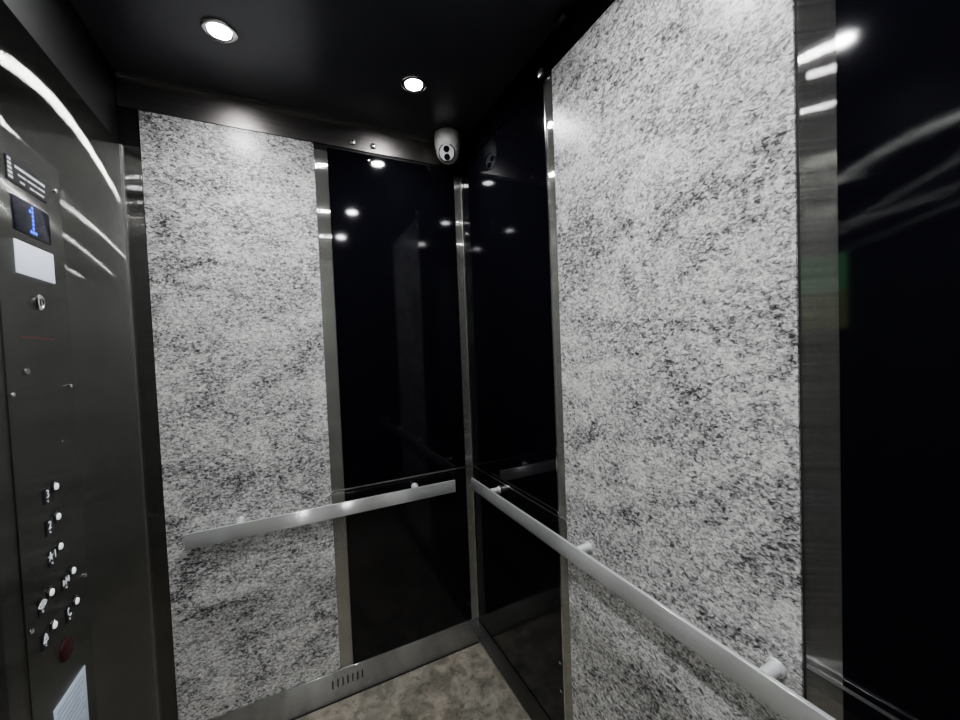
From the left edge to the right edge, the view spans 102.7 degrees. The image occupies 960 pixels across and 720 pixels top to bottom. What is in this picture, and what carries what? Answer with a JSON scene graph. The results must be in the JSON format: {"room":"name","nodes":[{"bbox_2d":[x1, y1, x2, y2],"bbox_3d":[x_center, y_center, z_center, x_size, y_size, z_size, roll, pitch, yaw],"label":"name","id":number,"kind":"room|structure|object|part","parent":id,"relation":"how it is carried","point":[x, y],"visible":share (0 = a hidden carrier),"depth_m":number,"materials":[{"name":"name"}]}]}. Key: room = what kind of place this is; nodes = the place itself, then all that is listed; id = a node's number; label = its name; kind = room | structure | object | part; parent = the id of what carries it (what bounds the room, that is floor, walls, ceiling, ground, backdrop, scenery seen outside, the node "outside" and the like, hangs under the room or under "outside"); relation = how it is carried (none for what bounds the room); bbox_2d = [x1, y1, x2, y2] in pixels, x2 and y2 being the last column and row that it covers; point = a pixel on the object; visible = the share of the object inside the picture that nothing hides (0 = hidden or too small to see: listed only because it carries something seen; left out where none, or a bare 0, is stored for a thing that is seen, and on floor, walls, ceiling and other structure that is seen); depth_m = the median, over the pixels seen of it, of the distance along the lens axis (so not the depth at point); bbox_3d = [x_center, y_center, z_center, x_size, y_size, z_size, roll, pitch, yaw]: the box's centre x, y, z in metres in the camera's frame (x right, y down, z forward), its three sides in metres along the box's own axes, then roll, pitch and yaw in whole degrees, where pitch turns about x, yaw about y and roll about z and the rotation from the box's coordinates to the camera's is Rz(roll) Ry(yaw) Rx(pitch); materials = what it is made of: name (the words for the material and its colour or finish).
{"room":"elevator interior","nodes":[
{"label":"elevator interior","id":0,"kind":"room"},
{"bbox_2d":[114,72,461,709],"bbox_3d":[-0.621,0.213,1.620,1.405,2.400,0.079,-3,2,-26],"label":"wall","id":1,"kind":"structure","parent":0,"point":[127,118],"depth_m":1.30,"materials":[{"name":"grey metal"}]},
{"bbox_2d":[119,144,177,719],"bbox_3d":[-1.131,0.362,1.322,0.053,2.161,0.005,-3,2,-26],"label":"trim","id":2,"kind":"structure","parent":1,"relation":"attached to","point":[131,155],"depth_m":1.32,"materials":[{"name":"silver metal"}]},
{"bbox_2d":[138,110,340,719],"bbox_3d":[-0.867,0.222,1.450,0.542,2.158,0.006,-3,2,-26],"label":"panel","id":3,"kind":"object","parent":1,"relation":"attached to","point":[231,213],"visible":1,"depth_m":1.43,"materials":[{"name":"grey stone"}]},
{"bbox_2d":[184,480,455,550],"bbox_3d":[-0.575,0.599,1.562,1.004,0.058,0.060,-3,2,-26],"label":"handrail","id":4,"kind":"object","parent":3,"relation":"attached to","point":[243,528],"visible":1,"depth_m":1.49,"materials":[{"name":"metal"}]},
{"bbox_2d":[115,70,461,169],"bbox_3d":[-0.647,-0.928,1.547,1.245,0.109,0.004,-3,2,-26],"label":"trim","id":5,"kind":"structure","parent":1,"relation":"attached to","point":[133,94],"depth_m":1.46,"materials":[{"name":"silver metal"}]},
{"bbox_2d":[314,149,352,668],"bbox_3d":[-0.601,0.220,1.583,0.050,2.137,0.003,-3,2,-26],"label":"trim","id":6,"kind":"structure","parent":1,"relation":"attached to","point":[320,156],"depth_m":1.58,"materials":[{"name":"silver metal"}]},
{"bbox_2d":[209,616,479,719],"bbox_3d":[-0.555,1.349,1.613,1.245,0.124,0.012,-3,2,-26],"label":"baseboard","id":7,"kind":"structure","parent":1,"relation":"attached to","point":[296,701],"depth_m":1.63,"materials":[{"name":"silver metal"}]},
{"bbox_2d":[327,148,464,488],"bbox_3d":[-0.346,-0.176,1.703,0.551,1.399,0.006,-3,2,-26],"label":"panel","id":8,"kind":"object","parent":1,"relation":"attached to","point":[393,227],"visible":1,"depth_m":1.69,"materials":[{"name":"black glass"}]},
{"bbox_2d":[332,465,471,492],"bbox_3d":[-0.326,0.527,1.721,0.635,0.006,0.005,-3,2,-26],"label":"trim","id":9,"kind":"structure","parent":1,"relation":"attached to","point":[469,465],"depth_m":1.71,"materials":[{"name":"metal"}]},
{"bbox_2d":[345,468,471,663],"bbox_3d":[-0.303,0.900,1.736,0.551,0.741,0.006,-3,2,-26],"label":"panel","id":10,"kind":"object","parent":1,"relation":"attached to","point":[408,563],"visible":1,"depth_m":1.72,"materials":[{"name":"black glass"}]},
{"bbox_2d":[453,176,479,618],"bbox_3d":[-0.066,0.197,1.846,0.038,2.125,0.004,-3,2,-26],"label":"trim","id":11,"kind":"structure","parent":1,"relation":"attached to","point":[457,180],"depth_m":1.84,"materials":[{"name":"silver metal"}]},
{"bbox_2d":[70,0,576,143],"bbox_3d":[-0.195,-1.004,0.622,1.405,0.060,2.220,-3,2,-26],"label":"ceiling","id":12,"kind":"structure","parent":0,"point":[343,59],"depth_m":1.21,"materials":[{"name":"black metal"}]},
{"bbox_2d":[200,17,237,43],"bbox_3d":[-0.765,-0.965,1.128,0.092,0.007,0.092,-3,2,-26],"label":"recessed light","id":13,"kind":"object","parent":12,"relation":"in","point":[219,30],"visible":1,"depth_m":1.12,"materials":[{"name":"silver metal"}]},
{"bbox_2d":[401,75,426,92],"bbox_3d":[-0.239,-0.994,1.387,0.092,0.007,0.092,-3,2,-26],"label":"recessed light","id":14,"kind":"object","parent":12,"relation":"in","point":[414,84],"visible":1,"depth_m":1.38,"materials":[{"name":"white"}]},
{"bbox_2d":[434,127,462,164],"bbox_3d":[-0.135,-0.944,1.715,0.134,0.133,0.115,-3,2,-9],"label":"security camera","id":15,"kind":"object","parent":12,"relation":"attached to","point":[447,144],"visible":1,"depth_m":1.68,"materials":[{"name":"white plastic"}]},
{"bbox_3d":[-0.145,-0.908,1.684,0.065,0.058,0.038,-2,2,4],"label":"plate","id":16,"kind":"part","parent":15,"relation":"part of","materials":[{"name":"white plastic"}]},
{"bbox_2d":[554,8,568,27],"bbox_3d":[0.237,-0.995,1.118,0.026,0.020,0.045,-3,2,-26],"label":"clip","id":17,"kind":"object","parent":12,"relation":"attached to","point":[562,16],"visible":1,"depth_m":1.11,"materials":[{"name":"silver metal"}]},
{"bbox_2d":[295,643,529,719],"bbox_3d":[-0.098,1.452,0.698,1.405,0.060,2.220,-3,2,-26],"label":"floor","id":18,"kind":"structure","parent":0,"point":[465,684],"depth_m":1.59,"materials":[{"name":"stone"}]},
{"bbox_2d":[462,72,551,168],"bbox_3d":[0.465,0.192,0.918,0.079,2.400,2.141,-3,2,-26],"label":"wall","id":19,"kind":"structure","parent":0,"point":[550,74],"depth_m":1.32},
{"bbox_2d":[462,81,557,514],"bbox_3d":[0.088,-0.191,1.540,0.006,1.404,0.653,-3,2,-26],"label":"panel","id":20,"kind":"object","parent":19,"relation":"attached to","point":[504,185],"visible":1,"depth_m":1.46,"materials":[{"name":"black glass"}]},
{"bbox_2d":[479,620,550,719],"bbox_3d":[0.454,1.337,0.964,0.009,0.109,2.051,-3,2,-26],"label":"baseboard","id":21,"kind":"structure","parent":19,"relation":"attached to","point":[523,693],"depth_m":1.60,"materials":[{"name":"silver metal"}]},
{"bbox_2d":[474,467,564,719],"bbox_3d":[0.132,0.896,1.573,0.006,0.756,0.653,-3,2,-26],"label":"panel","id":22,"kind":"object","parent":19,"relation":"attached to","point":[519,573],"visible":1,"depth_m":1.50,"materials":[{"name":"black glass"}]},
{"bbox_2d":[474,466,566,521],"bbox_3d":[0.127,0.514,1.542,0.005,0.005,0.697,-3,2,-26],"label":"trim","id":23,"kind":"structure","parent":19,"relation":"attached to","point":[474,466],"depth_m":1.47,"materials":[{"name":"metal"}]},
{"bbox_2d":[460,0,614,168],"bbox_3d":[0.365,-0.949,0.897,0.004,0.109,2.056,-3,2,-26],"label":"trim","id":24,"kind":"structure","parent":19,"relation":"attached to","point":[583,14],"depth_m":1.26,"materials":[{"name":"black metal"}]},
{"bbox_2d":[537,67,549,78],"bbox_3d":[0.201,-0.900,1.212,0.016,0.053,0.053,-3,2,-26],"label":"clip","id":25,"kind":"object","parent":19,"relation":"attached to","point":[541,72],"visible":1,"depth_m":1.22,"materials":[{"name":"metal"}]},
{"bbox_2d":[543,77,572,719],"bbox_3d":[0.259,0.199,1.239,0.004,2.158,0.043,-3,2,-26],"label":"trim","id":26,"kind":"structure","parent":19,"relation":"attached to","point":[548,85],"depth_m":1.23,"materials":[{"name":"silver metal"}]},
{"bbox_2d":[552,0,803,719],"bbox_3d":[0.406,0.195,0.936,0.008,2.173,0.629,-3,2,-26],"label":"panel","id":27,"kind":"object","parent":19,"relation":"attached to","point":[674,121],"visible":1,"depth_m":0.84,"materials":[{"name":"grey stone"}]},
{"bbox_2d":[471,477,835,719],"bbox_3d":[0.395,0.567,0.928,0.056,0.053,1.855,-3,2,-26],"label":"handrail","id":28,"kind":"object","parent":27,"relation":"attached to","point":[761,682],"visible":1,"depth_m":0.80,"materials":[{"name":"metal"}]},
{"bbox_2d":[794,0,806,699],"bbox_3d":[0.549,0.198,0.653,0.003,2.173,0.004,-3,2,-26],"label":"trim","id":29,"kind":"structure","parent":19,"relation":"attached to","point":[795,1],"depth_m":0.65,"materials":[{"name":"silver metal"}]},
{"bbox_2d":[797,0,842,719],"bbox_3d":[0.561,0.206,0.630,0.003,2.158,0.049,-3,2,-26],"label":"trim","id":30,"kind":"structure","parent":19,"relation":"attached to","point":[816,19],"depth_m":0.62,"materials":[{"name":"grey metal"}]},
{"bbox_2d":[806,664,899,719],"bbox_3d":[0.718,0.528,0.345,0.005,0.007,0.703,-3,2,-26],"label":"trim","id":31,"kind":"structure","parent":19,"relation":"attached to","point":[808,666],"depth_m":0.61,"materials":[{"name":"metal"}]},
{"bbox_2d":[843,690,891,719],"bbox_3d":[0.743,0.909,0.335,0.006,0.756,0.654,-3,2,-26],"label":"panel","id":32,"kind":"object","parent":19,"relation":"attached to","point":[854,708],"visible":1,"depth_m":0.60,"materials":[{"name":"black glass"}]},
{"bbox_2d":[835,0,959,719],"bbox_3d":[0.700,-0.177,0.301,0.006,1.404,0.654,-3,2,-26],"label":"panel","id":33,"kind":"object","parent":19,"relation":"attached to","point":[898,61],"visible":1,"depth_m":0.54,"materials":[{"name":"black glass"}]},
{"bbox_3d":[-0.728,0.257,0.329,0.068,2.400,2.141,-3,2,-26],"label":"wall","id":34,"kind":"structure","parent":0,"visible":0},
{"bbox_2d":[0,603,9,719],"bbox_3d":[-0.814,0.371,0.621,0.024,2.161,0.058,-3,2,-26],"label":"trim","id":35,"kind":"structure","parent":34,"relation":"attached to","point":[4,705],"depth_m":0.65,"materials":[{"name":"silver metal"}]},
{"bbox_2d":[3,0,117,141],"bbox_3d":[-0.752,-0.824,0.346,0.010,0.235,2.054,-3,2,-26],"label":"trim","id":36,"kind":"structure","parent":34,"relation":"attached to","point":[56,26],"depth_m":1.02,"materials":[{"name":"metal"}]},
{"bbox_2d":[0,0,157,719],"bbox_3d":[-0.996,0.368,0.975,0.012,2.161,0.734,-3,2,-26],"label":"panel","id":37,"kind":"object","parent":34,"relation":"attached to","point":[39,105],"visible":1,"depth_m":1.02,"materials":[{"name":"silver metal"}]},
{"bbox_2d":[0,124,97,719],"bbox_3d":[-0.917,0.270,0.826,0.008,1.440,0.242,-3,2,-26],"label":"control panel","id":38,"kind":"object","parent":37,"relation":"attached to","point":[34,316],"visible":1,"depth_m":0.80,"materials":[{"name":"silver metal"}]},
{"bbox_2d":[13,238,54,283],"bbox_3d":[-0.936,-0.205,0.809,0.002,0.066,0.137,-3,2,-26],"label":"emergency light","id":39,"kind":"object","parent":38,"relation":"attached to","point":[33,261],"depth_m":0.80,"materials":[{"name":"white plastic"}]},
{"bbox_2d":[34,294,44,309],"bbox_3d":[-0.932,-0.122,0.814,0.004,0.033,0.033,-3,2,-26],"label":"switch","id":40,"kind":"object","parent":38,"relation":"attached to","point":[39,299],"depth_m":0.81,"materials":[{"name":"silver metal"}]},
{"bbox_3d":[-0.879,0.494,0.772,0.001,0.032,0.028,-3,2,-26],"label":"braille plate","id":41,"kind":"part","parent":38,"relation":"part of","materials":[{"name":"black ceramic"}]},
{"bbox_3d":[-0.877,0.565,0.776,0.001,0.032,0.028,-3,2,-26],"label":"braille plate","id":42,"kind":"part","parent":38,"relation":"part of","materials":[{"name":"black ceramic"}]},
{"bbox_3d":[-0.907,0.285,0.806,0.001,0.032,0.028,-3,2,-26],"label":"braille plate","id":43,"kind":"part","parent":38,"relation":"part of","materials":[{"name":"black plastic"}]},
{"bbox_3d":[-0.905,0.351,0.808,0.001,0.032,0.028,-3,2,-26],"label":"braille plate","id":44,"kind":"part","parent":38,"relation":"part of","materials":[{"name":"black plastic"}]},
{"bbox_3d":[-0.902,0.417,0.810,0.001,0.032,0.028,-3,2,-26],"label":"braille plate","id":45,"kind":"part","parent":38,"relation":"part of","materials":[{"name":"black plastic"}]},
{"bbox_3d":[-0.919,0.493,0.853,0.001,0.032,0.028,-3,2,-26],"label":"braille plate","id":46,"kind":"part","parent":38,"relation":"part of","materials":[{"name":"black ceramic"}]},
{"bbox_3d":[-0.918,0.567,0.859,0.001,0.032,0.028,-3,2,-26],"label":"braille plate","id":47,"kind":"part","parent":38,"relation":"part of","materials":[{"name":"black ceramic"}]},
{"bbox_2d":[53,665,88,719],"bbox_3d":[-0.900,0.815,0.851,0.002,0.188,0.134,-3,2,-26],"label":"certificate","id":48,"kind":"object","parent":38,"relation":"attached to","point":[74,704],"visible":1,"depth_m":0.86,"materials":[{"name":"paper"}]}
]}

